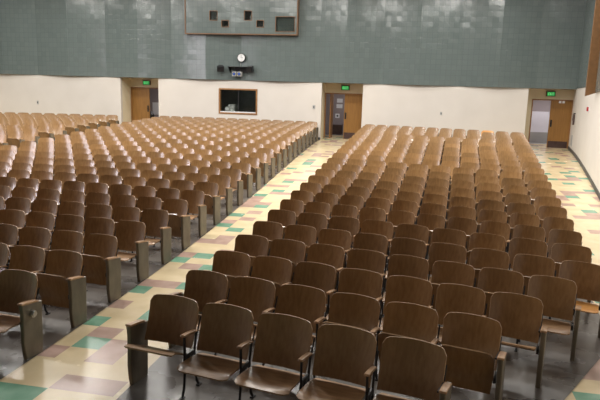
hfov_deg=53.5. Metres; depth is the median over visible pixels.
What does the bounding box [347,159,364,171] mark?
seat
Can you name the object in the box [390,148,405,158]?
seat
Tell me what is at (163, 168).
seat
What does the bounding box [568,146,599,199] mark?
baseboard
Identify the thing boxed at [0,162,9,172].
seat
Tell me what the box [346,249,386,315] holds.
seat
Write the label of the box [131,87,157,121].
trim
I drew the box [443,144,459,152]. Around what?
seat
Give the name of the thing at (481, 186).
seat
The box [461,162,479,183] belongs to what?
seat
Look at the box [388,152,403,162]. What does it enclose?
seat
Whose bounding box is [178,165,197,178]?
seat
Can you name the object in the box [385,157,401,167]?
seat
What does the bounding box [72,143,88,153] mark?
seat
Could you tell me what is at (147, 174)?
seat
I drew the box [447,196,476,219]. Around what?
seat
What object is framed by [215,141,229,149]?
seat
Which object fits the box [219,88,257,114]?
window
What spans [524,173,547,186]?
seat
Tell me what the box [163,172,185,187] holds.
seat
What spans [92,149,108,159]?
seat
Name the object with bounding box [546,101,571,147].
door
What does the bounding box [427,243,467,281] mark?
seat
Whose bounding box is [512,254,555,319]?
seat
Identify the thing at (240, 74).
camera
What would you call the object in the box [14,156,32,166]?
seat
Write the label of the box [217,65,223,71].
wall speaker
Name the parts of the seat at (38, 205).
backrest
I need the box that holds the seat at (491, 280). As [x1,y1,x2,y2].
[478,268,524,351]
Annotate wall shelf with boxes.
[227,62,246,72]
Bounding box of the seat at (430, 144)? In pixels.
[427,143,442,162]
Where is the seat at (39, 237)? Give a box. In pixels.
[8,227,51,293]
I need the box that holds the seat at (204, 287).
[168,270,230,355]
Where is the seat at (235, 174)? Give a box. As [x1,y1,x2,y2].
[221,168,242,205]
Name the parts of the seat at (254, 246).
backrest, seat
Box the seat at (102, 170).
[98,167,118,182]
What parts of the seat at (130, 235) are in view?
seat, backrest, panel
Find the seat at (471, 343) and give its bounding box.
[439,312,506,399]
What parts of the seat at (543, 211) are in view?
backrest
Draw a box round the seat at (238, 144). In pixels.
[231,142,246,150]
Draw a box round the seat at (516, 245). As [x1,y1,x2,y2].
[508,238,548,268]
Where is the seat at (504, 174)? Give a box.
[499,171,521,186]
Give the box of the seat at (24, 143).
[17,141,36,151]
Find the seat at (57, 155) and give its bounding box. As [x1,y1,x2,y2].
[54,153,72,166]
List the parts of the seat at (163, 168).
backrest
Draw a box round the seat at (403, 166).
[387,162,406,176]
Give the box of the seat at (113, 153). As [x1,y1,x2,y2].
[110,150,127,160]
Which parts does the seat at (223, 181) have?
backrest, panel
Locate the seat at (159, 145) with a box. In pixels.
[155,143,170,151]
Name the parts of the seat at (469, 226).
backrest, seat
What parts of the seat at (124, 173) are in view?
backrest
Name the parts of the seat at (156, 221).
seat, backrest, panel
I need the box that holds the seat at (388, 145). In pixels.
[376,143,390,151]
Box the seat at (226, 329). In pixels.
[177,303,255,399]
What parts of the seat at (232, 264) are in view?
seat, backrest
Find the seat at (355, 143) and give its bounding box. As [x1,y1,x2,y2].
[340,141,358,149]
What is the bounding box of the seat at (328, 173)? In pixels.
[315,169,334,183]
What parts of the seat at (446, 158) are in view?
backrest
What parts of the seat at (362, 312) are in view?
seat, backrest, armrest, leg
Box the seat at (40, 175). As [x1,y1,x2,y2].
[31,171,52,188]
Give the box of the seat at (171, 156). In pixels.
[165,153,182,163]
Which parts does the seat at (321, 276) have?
backrest, leg, armrest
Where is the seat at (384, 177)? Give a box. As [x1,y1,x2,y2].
[380,174,401,190]
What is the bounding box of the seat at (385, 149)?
[374,147,388,156]
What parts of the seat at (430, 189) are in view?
backrest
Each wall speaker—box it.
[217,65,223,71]
[246,66,253,72]
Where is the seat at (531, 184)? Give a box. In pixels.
[527,180,551,195]
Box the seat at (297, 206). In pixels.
[280,199,304,224]
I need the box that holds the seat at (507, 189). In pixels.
[502,185,528,203]
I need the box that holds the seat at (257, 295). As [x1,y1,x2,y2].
[229,277,277,365]
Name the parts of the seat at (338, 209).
backrest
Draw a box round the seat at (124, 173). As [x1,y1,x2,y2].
[119,169,139,183]
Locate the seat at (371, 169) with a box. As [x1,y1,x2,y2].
[363,166,382,180]
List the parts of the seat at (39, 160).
backrest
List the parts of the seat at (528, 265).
seat, backrest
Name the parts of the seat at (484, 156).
backrest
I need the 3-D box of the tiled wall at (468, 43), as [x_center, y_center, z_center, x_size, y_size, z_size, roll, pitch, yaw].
[-2.834,-7.936,26.806,30.500,4.990,0.370,4,11,10]
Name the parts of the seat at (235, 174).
backrest, panel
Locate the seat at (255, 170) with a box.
[241,157,260,189]
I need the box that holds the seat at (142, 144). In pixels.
[139,142,153,150]
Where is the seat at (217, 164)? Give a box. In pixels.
[211,161,230,174]
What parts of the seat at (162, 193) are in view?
backrest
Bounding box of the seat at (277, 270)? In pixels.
[252,256,293,312]
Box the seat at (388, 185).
[376,181,398,199]
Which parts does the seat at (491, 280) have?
seat, backrest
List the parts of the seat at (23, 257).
backrest, leg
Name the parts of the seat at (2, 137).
backrest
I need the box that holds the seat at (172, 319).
[124,294,201,399]
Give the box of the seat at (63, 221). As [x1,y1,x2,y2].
[49,214,85,247]
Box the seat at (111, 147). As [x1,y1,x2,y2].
[108,145,123,154]
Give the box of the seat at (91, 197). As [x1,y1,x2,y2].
[84,192,110,216]
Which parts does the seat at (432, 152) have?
backrest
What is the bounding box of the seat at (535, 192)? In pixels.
[530,188,555,204]
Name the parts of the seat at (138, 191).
backrest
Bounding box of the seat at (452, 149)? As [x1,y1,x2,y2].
[442,147,459,158]
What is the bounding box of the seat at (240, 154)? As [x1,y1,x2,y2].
[231,151,248,162]
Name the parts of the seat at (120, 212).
backrest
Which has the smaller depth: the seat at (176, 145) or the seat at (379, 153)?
the seat at (379, 153)
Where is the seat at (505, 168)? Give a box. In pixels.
[502,166,522,177]
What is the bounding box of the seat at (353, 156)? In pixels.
[349,154,365,163]
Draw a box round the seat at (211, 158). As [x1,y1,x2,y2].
[203,155,220,166]
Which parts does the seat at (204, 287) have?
panel, armrest, seat, backrest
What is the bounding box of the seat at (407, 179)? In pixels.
[403,176,425,199]
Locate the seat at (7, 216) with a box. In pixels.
[0,209,26,243]
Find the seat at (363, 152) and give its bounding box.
[353,150,368,162]
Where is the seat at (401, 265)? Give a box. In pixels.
[381,255,429,301]
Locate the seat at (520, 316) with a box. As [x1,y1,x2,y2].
[489,292,547,387]
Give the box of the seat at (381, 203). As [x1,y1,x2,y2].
[366,197,391,220]
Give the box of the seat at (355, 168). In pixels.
[342,165,360,178]
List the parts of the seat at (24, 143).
backrest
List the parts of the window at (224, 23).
glass pane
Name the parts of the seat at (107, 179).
backrest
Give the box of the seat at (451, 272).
[430,261,475,308]
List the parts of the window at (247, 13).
glass pane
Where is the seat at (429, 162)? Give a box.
[422,159,439,177]
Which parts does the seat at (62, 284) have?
seat, backrest, armrest, panel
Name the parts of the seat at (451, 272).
seat, backrest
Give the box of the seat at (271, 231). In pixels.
[252,221,284,255]
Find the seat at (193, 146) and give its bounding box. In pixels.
[189,144,204,153]
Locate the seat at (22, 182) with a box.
[11,178,38,199]
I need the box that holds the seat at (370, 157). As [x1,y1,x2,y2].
[365,155,383,165]
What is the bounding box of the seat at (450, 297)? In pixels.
[435,283,486,342]
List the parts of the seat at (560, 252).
seat, backrest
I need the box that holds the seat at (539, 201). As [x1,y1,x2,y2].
[534,196,560,215]
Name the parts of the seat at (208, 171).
backrest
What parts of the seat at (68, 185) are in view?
backrest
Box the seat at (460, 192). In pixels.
[448,188,475,209]
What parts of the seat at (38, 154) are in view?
backrest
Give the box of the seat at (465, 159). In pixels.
[461,157,478,163]
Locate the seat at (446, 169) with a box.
[430,165,450,181]
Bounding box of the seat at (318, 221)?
[297,213,328,243]
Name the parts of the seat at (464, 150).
backrest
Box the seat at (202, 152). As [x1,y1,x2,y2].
[195,149,211,159]
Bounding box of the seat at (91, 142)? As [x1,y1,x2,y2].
[89,140,103,148]
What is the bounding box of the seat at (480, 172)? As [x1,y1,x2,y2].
[474,169,497,186]
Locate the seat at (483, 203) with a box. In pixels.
[477,199,505,221]
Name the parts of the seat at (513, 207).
backrest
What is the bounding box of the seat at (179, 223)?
[163,199,189,248]
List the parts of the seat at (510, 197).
backrest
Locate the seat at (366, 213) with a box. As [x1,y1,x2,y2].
[359,207,386,232]
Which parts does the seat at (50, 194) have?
backrest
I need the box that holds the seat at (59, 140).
[54,138,70,149]
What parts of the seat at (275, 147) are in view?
backrest, seat, panel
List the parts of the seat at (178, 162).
backrest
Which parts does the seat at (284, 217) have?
backrest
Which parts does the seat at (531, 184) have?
backrest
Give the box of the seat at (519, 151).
[516,149,533,157]
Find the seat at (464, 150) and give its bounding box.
[460,149,477,163]
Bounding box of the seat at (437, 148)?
[426,146,441,162]
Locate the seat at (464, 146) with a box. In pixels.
[461,145,477,152]
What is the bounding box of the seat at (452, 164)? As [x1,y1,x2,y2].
[441,161,458,180]
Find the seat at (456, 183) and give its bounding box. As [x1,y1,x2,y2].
[449,180,474,199]
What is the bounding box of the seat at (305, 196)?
[290,190,314,212]
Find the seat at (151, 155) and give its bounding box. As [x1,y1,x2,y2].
[147,152,163,162]
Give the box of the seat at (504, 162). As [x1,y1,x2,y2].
[499,160,519,177]
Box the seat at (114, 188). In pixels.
[109,184,132,203]
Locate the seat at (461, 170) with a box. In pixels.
[451,167,473,182]
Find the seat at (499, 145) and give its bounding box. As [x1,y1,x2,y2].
[496,144,512,152]
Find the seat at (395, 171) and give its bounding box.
[384,168,403,183]
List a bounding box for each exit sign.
[143,80,150,84]
[341,85,349,89]
[546,91,555,95]
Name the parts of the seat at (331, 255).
backrest, leg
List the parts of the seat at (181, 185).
backrest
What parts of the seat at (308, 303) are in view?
backrest, leg, armrest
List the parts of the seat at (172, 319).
armrest, panel, seat, backrest, leg, armrest, leg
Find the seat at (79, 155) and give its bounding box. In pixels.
[74,153,92,166]
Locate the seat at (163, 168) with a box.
[157,164,176,178]
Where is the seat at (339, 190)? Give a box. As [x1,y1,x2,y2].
[323,184,345,203]
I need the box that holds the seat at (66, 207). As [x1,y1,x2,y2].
[53,201,85,230]
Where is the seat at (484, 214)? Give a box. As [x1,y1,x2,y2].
[476,209,507,232]
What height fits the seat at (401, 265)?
0.853 m
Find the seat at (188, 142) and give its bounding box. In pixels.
[183,140,197,147]
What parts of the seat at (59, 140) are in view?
backrest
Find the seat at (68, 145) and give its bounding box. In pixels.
[54,143,71,154]
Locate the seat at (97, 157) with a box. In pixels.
[93,154,111,166]
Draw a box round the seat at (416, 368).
[372,336,451,399]
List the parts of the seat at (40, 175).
backrest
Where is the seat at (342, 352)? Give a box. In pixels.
[296,324,378,399]
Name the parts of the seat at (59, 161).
backrest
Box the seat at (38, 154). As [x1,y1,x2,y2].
[33,152,54,166]
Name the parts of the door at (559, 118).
kick plate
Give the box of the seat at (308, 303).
[277,284,327,378]
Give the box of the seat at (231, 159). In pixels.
[222,156,239,167]
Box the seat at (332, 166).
[321,163,340,176]
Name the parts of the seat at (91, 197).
backrest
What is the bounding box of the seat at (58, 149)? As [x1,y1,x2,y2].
[54,147,72,160]
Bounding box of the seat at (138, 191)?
[133,186,156,206]
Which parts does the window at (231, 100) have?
sill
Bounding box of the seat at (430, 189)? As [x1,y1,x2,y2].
[422,185,448,208]
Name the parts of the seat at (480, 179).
backrest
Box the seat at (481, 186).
[475,183,500,202]
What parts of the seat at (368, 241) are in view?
backrest, leg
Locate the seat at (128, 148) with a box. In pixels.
[125,146,141,155]
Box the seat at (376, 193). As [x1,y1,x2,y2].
[371,189,395,209]
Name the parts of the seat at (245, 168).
seat, backrest, panel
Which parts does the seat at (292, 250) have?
backrest, seat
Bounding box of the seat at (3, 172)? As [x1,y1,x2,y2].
[0,169,6,176]
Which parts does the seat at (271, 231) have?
backrest, seat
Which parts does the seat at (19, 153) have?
backrest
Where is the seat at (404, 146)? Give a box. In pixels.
[393,144,407,153]
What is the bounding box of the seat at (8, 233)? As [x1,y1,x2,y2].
[0,224,18,263]
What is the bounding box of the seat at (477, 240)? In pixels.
[466,233,506,264]
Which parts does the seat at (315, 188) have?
backrest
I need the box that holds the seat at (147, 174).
[141,170,162,184]
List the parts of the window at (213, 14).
glass pane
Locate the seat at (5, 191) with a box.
[0,185,10,208]
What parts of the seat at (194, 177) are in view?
backrest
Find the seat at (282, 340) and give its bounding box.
[234,313,314,395]
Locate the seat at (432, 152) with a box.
[425,150,441,163]
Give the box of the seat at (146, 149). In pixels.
[143,146,158,156]
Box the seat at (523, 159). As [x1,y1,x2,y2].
[520,157,538,166]
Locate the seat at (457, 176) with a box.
[450,173,473,190]
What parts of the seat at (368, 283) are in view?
backrest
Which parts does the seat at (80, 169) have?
backrest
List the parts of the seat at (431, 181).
backrest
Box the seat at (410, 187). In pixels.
[400,183,423,204]
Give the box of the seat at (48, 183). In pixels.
[40,179,62,192]
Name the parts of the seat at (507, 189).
backrest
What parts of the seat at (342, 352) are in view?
seat, backrest, leg, armrest, leg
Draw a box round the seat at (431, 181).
[424,178,449,194]
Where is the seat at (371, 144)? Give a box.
[361,142,374,150]
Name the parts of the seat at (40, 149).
backrest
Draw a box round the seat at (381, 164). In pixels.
[367,161,385,173]
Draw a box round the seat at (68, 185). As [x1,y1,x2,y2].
[59,181,85,203]
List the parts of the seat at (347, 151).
backrest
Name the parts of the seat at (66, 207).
backrest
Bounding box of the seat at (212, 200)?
[195,182,220,224]
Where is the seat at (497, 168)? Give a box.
[481,164,500,177]
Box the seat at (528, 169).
[523,167,544,179]
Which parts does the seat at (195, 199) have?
backrest, seat, panel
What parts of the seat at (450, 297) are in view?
seat, backrest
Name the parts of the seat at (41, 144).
backrest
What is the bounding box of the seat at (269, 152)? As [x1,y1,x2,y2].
[257,148,274,177]
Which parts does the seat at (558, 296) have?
backrest, seat, panel, armrest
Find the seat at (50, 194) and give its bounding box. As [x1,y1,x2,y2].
[31,189,60,209]
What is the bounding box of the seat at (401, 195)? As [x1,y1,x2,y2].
[396,191,421,215]
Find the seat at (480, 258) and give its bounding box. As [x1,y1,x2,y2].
[469,248,510,287]
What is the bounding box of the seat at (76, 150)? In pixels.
[73,148,90,159]
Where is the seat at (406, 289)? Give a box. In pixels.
[378,275,433,330]
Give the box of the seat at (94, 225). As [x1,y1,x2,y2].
[82,217,115,251]
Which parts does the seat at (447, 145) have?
backrest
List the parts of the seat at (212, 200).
backrest, seat, panel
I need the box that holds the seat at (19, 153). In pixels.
[13,151,34,162]
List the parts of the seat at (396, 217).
seat, backrest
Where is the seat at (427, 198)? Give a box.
[422,194,448,219]
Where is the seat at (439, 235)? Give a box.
[431,228,467,249]
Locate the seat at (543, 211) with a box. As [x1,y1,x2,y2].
[538,206,566,227]
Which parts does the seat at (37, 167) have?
backrest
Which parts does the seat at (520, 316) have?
backrest, seat, panel, armrest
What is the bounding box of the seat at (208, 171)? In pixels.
[199,167,219,195]
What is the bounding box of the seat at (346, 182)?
[330,177,351,194]
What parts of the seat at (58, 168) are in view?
backrest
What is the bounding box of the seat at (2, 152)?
[0,150,14,159]
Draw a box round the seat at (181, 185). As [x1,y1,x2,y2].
[171,180,194,219]
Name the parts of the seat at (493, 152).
backrest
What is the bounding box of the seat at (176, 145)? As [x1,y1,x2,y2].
[172,143,187,152]
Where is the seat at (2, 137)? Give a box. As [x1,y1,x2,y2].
[0,134,7,146]
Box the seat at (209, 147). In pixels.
[206,145,221,154]
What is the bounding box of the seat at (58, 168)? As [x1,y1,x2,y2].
[53,165,74,192]
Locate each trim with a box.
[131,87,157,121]
[184,0,299,35]
[324,93,362,137]
[528,99,572,148]
[585,0,599,95]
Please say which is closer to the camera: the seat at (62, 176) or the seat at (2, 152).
the seat at (62, 176)
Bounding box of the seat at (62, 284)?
[35,250,86,327]
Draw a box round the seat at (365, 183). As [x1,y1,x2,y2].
[353,179,374,196]
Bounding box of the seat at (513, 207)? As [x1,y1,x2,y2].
[507,202,535,224]
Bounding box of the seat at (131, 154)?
[128,151,145,161]
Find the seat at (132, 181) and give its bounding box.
[123,177,146,194]
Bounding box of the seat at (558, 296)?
[527,275,581,360]
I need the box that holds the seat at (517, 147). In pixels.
[515,145,531,152]
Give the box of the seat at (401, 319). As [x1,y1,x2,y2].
[377,302,440,361]
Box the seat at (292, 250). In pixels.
[270,239,306,283]
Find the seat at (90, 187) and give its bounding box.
[84,183,108,204]
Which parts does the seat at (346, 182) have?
backrest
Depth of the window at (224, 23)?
26.55 m
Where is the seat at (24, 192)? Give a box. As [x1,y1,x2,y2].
[5,187,36,210]
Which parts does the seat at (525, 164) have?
backrest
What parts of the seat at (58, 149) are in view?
backrest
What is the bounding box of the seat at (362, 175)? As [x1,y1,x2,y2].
[358,172,378,188]
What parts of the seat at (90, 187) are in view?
backrest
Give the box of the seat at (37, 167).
[30,164,53,177]
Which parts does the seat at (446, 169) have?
backrest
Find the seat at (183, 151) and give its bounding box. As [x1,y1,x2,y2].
[178,148,194,158]
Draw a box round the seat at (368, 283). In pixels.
[326,268,384,332]
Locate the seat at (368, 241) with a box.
[353,233,388,291]
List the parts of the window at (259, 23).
glass pane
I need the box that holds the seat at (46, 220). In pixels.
[18,212,55,270]
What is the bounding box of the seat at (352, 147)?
[336,145,355,153]
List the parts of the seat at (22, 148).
backrest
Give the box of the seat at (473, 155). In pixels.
[460,153,478,166]
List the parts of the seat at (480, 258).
seat, backrest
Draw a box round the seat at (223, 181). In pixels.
[209,175,232,214]
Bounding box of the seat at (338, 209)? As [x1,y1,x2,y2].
[328,204,358,247]
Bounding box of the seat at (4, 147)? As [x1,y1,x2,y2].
[0,145,16,153]
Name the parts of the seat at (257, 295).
backrest, seat, armrest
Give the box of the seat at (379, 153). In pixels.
[370,151,385,161]
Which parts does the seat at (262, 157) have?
backrest, seat, panel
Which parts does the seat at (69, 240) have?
seat, backrest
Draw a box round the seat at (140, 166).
[137,163,155,176]
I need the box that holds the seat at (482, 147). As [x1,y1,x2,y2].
[478,146,495,156]
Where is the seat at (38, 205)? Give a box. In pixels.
[25,199,58,242]
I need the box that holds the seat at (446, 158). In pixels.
[440,156,459,178]
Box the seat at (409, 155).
[405,153,421,163]
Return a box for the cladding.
[595,54,599,91]
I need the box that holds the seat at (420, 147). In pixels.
[409,145,424,160]
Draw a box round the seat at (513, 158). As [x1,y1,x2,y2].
[499,155,517,166]
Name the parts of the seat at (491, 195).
backrest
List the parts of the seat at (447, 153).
backrest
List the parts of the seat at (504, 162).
backrest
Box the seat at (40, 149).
[34,147,53,159]
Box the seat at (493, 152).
[478,150,496,162]
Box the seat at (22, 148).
[15,146,35,156]
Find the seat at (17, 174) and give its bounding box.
[8,170,29,186]
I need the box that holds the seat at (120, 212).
[113,206,141,261]
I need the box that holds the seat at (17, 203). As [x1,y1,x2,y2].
[5,197,31,226]
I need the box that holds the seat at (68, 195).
[57,190,85,229]
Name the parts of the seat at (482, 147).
backrest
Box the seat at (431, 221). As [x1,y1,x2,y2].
[417,214,445,253]
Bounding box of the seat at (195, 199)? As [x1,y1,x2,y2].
[181,190,206,235]
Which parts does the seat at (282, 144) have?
backrest, panel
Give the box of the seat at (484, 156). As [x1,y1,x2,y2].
[479,154,497,168]
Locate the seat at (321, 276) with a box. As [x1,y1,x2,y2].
[294,262,337,320]
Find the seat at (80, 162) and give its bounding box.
[75,159,94,174]
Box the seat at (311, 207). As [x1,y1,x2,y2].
[305,202,331,227]
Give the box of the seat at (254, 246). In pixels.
[234,234,269,276]
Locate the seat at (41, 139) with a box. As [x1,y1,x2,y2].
[36,138,54,148]
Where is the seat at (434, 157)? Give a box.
[423,154,440,165]
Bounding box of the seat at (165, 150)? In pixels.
[160,147,176,157]
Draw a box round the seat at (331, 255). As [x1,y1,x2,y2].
[307,244,345,293]
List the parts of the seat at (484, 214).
backrest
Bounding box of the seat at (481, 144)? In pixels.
[478,143,494,153]
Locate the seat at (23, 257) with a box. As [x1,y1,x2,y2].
[9,245,50,314]
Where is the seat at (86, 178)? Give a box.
[77,173,98,190]
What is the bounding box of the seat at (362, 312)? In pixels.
[321,292,381,392]
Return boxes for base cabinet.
[332,124,342,134]
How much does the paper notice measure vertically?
0.660 m
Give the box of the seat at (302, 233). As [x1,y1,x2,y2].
[285,225,317,261]
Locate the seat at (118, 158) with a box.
[113,155,130,167]
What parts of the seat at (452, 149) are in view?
backrest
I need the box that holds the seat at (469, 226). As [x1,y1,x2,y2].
[447,217,477,255]
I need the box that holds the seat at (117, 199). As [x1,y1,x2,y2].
[111,194,136,216]
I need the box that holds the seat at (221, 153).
[213,150,229,160]
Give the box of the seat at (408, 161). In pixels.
[403,158,420,171]
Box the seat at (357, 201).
[340,195,364,219]
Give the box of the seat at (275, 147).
[264,144,281,171]
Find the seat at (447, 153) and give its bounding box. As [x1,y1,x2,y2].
[443,151,459,164]
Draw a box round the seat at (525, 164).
[522,162,541,178]
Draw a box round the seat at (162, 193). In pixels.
[157,188,180,209]
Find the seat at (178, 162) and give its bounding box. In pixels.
[171,159,189,171]
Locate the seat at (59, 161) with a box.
[53,158,73,173]
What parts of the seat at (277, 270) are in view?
backrest, seat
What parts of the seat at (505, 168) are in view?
backrest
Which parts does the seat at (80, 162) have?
backrest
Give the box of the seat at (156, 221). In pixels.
[141,209,170,263]
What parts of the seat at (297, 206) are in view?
backrest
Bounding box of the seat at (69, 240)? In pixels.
[44,230,87,290]
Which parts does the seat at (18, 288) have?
seat, backrest, armrest, panel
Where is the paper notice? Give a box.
[152,102,158,114]
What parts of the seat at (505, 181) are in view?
backrest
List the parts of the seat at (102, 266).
seat, backrest, armrest, panel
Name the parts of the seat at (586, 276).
backrest, seat, panel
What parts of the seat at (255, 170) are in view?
backrest, seat, panel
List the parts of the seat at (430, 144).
backrest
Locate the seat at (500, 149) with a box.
[497,147,514,156]
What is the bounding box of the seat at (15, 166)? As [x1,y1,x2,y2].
[7,163,31,176]
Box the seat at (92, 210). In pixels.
[83,204,113,234]
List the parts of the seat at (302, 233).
backrest, seat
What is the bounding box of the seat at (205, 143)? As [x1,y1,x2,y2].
[199,140,213,148]
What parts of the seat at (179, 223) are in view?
seat, backrest, panel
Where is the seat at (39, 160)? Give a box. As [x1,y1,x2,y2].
[31,157,53,172]
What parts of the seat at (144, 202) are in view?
backrest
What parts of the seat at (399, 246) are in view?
backrest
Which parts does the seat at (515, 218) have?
seat, backrest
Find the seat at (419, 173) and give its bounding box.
[406,170,426,187]
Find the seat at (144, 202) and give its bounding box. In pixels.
[137,196,162,246]
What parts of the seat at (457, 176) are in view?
backrest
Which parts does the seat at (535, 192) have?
backrest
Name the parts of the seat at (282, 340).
seat, backrest, leg, armrest, leg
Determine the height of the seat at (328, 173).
0.853 m
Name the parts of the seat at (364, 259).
backrest, leg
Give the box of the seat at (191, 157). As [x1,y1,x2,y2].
[184,154,201,165]
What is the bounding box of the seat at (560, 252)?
[551,243,591,302]
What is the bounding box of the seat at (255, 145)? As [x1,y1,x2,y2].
[248,143,262,151]
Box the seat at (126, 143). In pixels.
[122,141,137,149]
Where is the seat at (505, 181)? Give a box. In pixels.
[500,178,525,194]
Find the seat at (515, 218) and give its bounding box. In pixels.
[509,213,540,238]
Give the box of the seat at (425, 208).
[420,203,447,224]
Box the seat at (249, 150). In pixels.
[240,147,255,156]
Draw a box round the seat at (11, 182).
[0,177,16,196]
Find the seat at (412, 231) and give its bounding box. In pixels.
[388,224,429,259]
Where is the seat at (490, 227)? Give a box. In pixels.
[479,221,510,252]
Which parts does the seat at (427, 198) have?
backrest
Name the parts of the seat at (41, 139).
backrest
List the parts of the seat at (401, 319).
seat, backrest, armrest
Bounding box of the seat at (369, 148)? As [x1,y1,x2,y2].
[357,146,371,154]
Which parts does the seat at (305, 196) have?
backrest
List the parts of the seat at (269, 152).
backrest, panel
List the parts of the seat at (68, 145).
backrest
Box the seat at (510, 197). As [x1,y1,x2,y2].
[504,193,531,212]
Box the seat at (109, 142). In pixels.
[105,140,120,149]
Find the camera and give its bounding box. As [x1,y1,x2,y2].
[237,70,242,76]
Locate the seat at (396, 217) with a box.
[387,210,415,238]
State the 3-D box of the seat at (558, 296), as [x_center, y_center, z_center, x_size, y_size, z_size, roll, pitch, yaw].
[2.829,1.352,6.708,0.583,0.853,0.576,7,12,26]
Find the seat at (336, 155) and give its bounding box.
[332,153,347,164]
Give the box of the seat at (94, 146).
[90,144,106,153]
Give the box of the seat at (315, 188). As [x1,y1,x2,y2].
[300,182,322,201]
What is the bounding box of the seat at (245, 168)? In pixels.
[232,163,252,197]
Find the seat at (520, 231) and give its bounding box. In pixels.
[513,225,545,241]
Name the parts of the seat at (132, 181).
backrest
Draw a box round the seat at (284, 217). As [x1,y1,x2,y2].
[267,209,296,238]
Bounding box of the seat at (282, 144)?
[271,140,286,166]
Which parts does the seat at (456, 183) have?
backrest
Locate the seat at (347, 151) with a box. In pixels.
[331,149,351,158]
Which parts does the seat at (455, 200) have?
backrest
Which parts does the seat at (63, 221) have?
backrest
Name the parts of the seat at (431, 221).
seat, backrest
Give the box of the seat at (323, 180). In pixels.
[308,175,329,192]
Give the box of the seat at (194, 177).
[186,173,208,189]
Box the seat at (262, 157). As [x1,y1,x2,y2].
[250,152,268,183]
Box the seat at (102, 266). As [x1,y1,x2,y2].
[82,234,120,302]
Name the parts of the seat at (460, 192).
backrest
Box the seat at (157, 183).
[147,178,170,196]
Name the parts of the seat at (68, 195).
backrest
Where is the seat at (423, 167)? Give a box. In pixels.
[408,164,428,187]
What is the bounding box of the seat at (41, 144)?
[35,142,53,153]
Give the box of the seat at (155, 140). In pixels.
[151,138,165,146]
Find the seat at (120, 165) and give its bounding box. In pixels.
[116,162,135,175]
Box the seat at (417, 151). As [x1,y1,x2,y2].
[407,149,423,159]
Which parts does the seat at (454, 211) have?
backrest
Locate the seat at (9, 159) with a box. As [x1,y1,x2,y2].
[0,156,12,169]
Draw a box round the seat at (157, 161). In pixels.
[152,158,169,169]
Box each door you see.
[132,88,149,119]
[329,94,333,137]
[343,94,362,138]
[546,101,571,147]
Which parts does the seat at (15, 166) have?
backrest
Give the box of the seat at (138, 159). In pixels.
[132,156,150,168]
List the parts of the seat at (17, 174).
backrest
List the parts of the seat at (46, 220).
backrest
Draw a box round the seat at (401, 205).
[392,200,418,224]
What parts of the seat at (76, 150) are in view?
backrest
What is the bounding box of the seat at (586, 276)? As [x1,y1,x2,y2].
[559,260,599,337]
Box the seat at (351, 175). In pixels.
[336,170,356,186]
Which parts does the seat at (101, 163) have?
backrest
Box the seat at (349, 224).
[329,216,360,248]
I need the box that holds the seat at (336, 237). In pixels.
[318,229,352,267]
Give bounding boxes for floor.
[0,135,599,399]
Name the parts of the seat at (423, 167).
backrest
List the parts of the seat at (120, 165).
backrest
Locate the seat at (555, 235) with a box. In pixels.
[546,229,581,257]
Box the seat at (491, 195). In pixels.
[475,190,502,222]
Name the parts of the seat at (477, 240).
seat, backrest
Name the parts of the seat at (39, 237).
backrest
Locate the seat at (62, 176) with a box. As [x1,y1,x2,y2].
[54,172,75,191]
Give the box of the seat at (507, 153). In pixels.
[498,151,515,162]
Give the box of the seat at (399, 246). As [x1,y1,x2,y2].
[385,237,427,278]
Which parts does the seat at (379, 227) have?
backrest, leg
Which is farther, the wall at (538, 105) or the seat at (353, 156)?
the wall at (538, 105)
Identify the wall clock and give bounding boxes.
[237,53,245,61]
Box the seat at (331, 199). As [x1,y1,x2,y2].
[315,193,338,216]
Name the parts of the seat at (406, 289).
seat, backrest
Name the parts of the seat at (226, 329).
seat, backrest, leg, armrest, leg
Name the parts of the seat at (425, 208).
backrest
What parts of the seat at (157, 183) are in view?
backrest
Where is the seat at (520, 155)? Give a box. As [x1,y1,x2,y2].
[518,153,535,161]
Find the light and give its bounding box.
[29,310,36,317]
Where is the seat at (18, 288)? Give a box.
[0,269,42,359]
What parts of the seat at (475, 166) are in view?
backrest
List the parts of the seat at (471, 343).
seat, backrest, panel, armrest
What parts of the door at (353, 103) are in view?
kick plate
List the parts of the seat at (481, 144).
backrest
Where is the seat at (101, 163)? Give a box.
[95,160,114,174]
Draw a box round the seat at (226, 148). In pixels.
[223,146,238,155]
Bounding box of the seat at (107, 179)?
[100,175,121,193]
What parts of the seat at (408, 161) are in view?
backrest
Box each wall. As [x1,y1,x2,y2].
[0,0,585,89]
[0,74,528,138]
[122,77,157,121]
[150,88,550,133]
[186,0,296,33]
[321,83,362,138]
[524,99,531,139]
[528,89,573,99]
[529,132,547,142]
[530,111,549,131]
[568,0,599,191]
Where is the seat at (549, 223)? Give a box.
[542,217,573,245]
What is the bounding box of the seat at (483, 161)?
[480,159,498,168]
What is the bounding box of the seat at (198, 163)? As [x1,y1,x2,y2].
[191,160,209,172]
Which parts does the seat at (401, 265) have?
backrest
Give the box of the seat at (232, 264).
[198,250,252,314]
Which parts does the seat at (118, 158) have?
backrest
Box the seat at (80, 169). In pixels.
[76,166,96,180]
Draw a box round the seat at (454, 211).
[446,206,476,227]
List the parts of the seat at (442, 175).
backrest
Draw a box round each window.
[209,10,217,20]
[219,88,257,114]
[221,20,228,26]
[244,10,251,20]
[256,20,263,27]
[275,16,294,31]
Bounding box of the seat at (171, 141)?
[167,139,181,147]
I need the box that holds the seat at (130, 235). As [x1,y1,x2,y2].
[115,220,148,281]
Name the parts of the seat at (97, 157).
backrest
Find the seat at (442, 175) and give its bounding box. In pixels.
[426,171,449,185]
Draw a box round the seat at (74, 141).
[72,139,87,148]
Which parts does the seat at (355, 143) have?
backrest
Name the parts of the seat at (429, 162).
backrest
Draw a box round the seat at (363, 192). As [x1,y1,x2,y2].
[347,187,370,206]
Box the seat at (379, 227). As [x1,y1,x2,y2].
[362,220,394,279]
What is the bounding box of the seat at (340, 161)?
[321,158,345,170]
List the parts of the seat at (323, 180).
backrest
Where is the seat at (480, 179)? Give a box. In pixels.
[474,176,498,198]
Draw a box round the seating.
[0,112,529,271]

